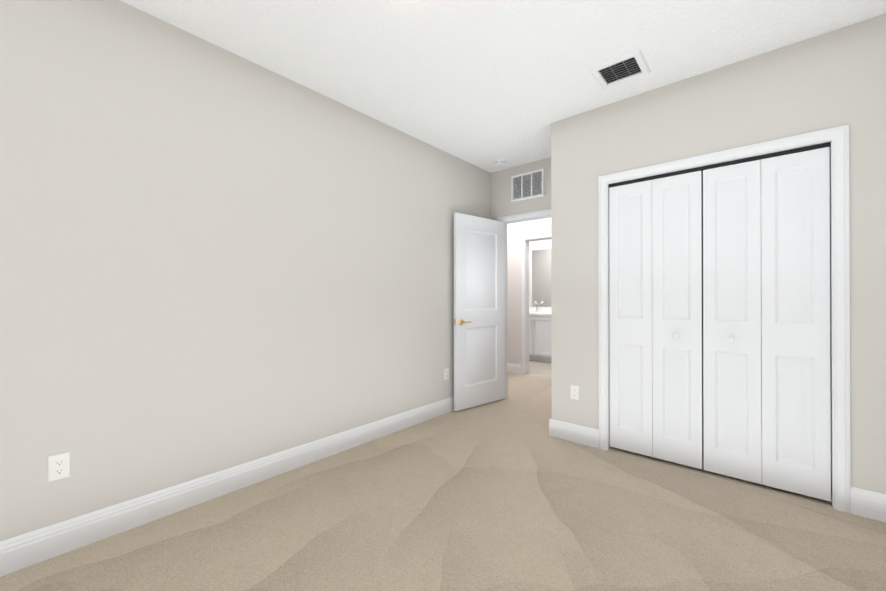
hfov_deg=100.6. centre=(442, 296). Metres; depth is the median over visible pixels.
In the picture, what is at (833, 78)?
wall
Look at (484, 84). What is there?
ceiling
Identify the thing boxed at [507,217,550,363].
wall
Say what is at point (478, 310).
bedroom door
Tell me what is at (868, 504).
baseboard
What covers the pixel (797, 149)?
door frame
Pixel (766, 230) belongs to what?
bifold closet door
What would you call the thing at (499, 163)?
smoke detector
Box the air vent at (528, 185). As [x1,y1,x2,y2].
[511,168,544,201]
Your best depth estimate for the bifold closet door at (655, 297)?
2.61 m
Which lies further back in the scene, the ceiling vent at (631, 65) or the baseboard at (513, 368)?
the baseboard at (513, 368)
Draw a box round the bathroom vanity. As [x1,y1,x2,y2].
[529,301,550,362]
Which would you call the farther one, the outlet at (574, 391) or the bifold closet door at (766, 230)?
the outlet at (574, 391)
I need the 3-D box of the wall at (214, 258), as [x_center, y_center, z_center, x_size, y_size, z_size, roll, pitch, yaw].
[-1.058,-0.152,2.551,0.120,2.636,5.064,0,0,41]
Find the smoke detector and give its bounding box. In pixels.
[494,160,505,166]
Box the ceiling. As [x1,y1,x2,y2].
[120,0,885,172]
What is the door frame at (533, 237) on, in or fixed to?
attached to the wall at (517, 231)
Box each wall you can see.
[0,0,490,540]
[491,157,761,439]
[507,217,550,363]
[529,239,550,306]
[551,13,885,493]
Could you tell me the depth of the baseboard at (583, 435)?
2.95 m
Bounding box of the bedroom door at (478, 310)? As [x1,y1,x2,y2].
[454,212,503,410]
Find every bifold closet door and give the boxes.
[609,171,702,468]
[703,147,830,501]
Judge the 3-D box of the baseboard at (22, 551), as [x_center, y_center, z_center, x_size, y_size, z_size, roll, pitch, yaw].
[-1.046,1.096,2.457,0.016,0.140,4.944,0,0,41]
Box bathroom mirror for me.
[532,249,550,306]
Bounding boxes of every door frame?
[497,208,550,397]
[521,233,550,373]
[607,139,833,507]
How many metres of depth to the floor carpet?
1.84 m
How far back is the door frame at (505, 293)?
4.26 m
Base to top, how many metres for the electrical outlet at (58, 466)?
0.115 m
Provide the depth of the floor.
6.05 m
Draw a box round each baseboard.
[0,396,453,576]
[507,363,520,373]
[549,419,598,447]
[851,487,885,522]
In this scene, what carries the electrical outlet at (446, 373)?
attached to the wall at (214, 258)
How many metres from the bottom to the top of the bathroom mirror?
1.120 m
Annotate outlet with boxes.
[48,452,69,481]
[444,368,448,379]
[570,384,578,399]
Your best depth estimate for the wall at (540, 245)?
7.37 m
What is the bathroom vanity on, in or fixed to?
on the floor
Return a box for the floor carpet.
[0,372,885,590]
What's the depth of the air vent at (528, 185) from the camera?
4.01 m
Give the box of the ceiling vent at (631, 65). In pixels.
[589,48,650,88]

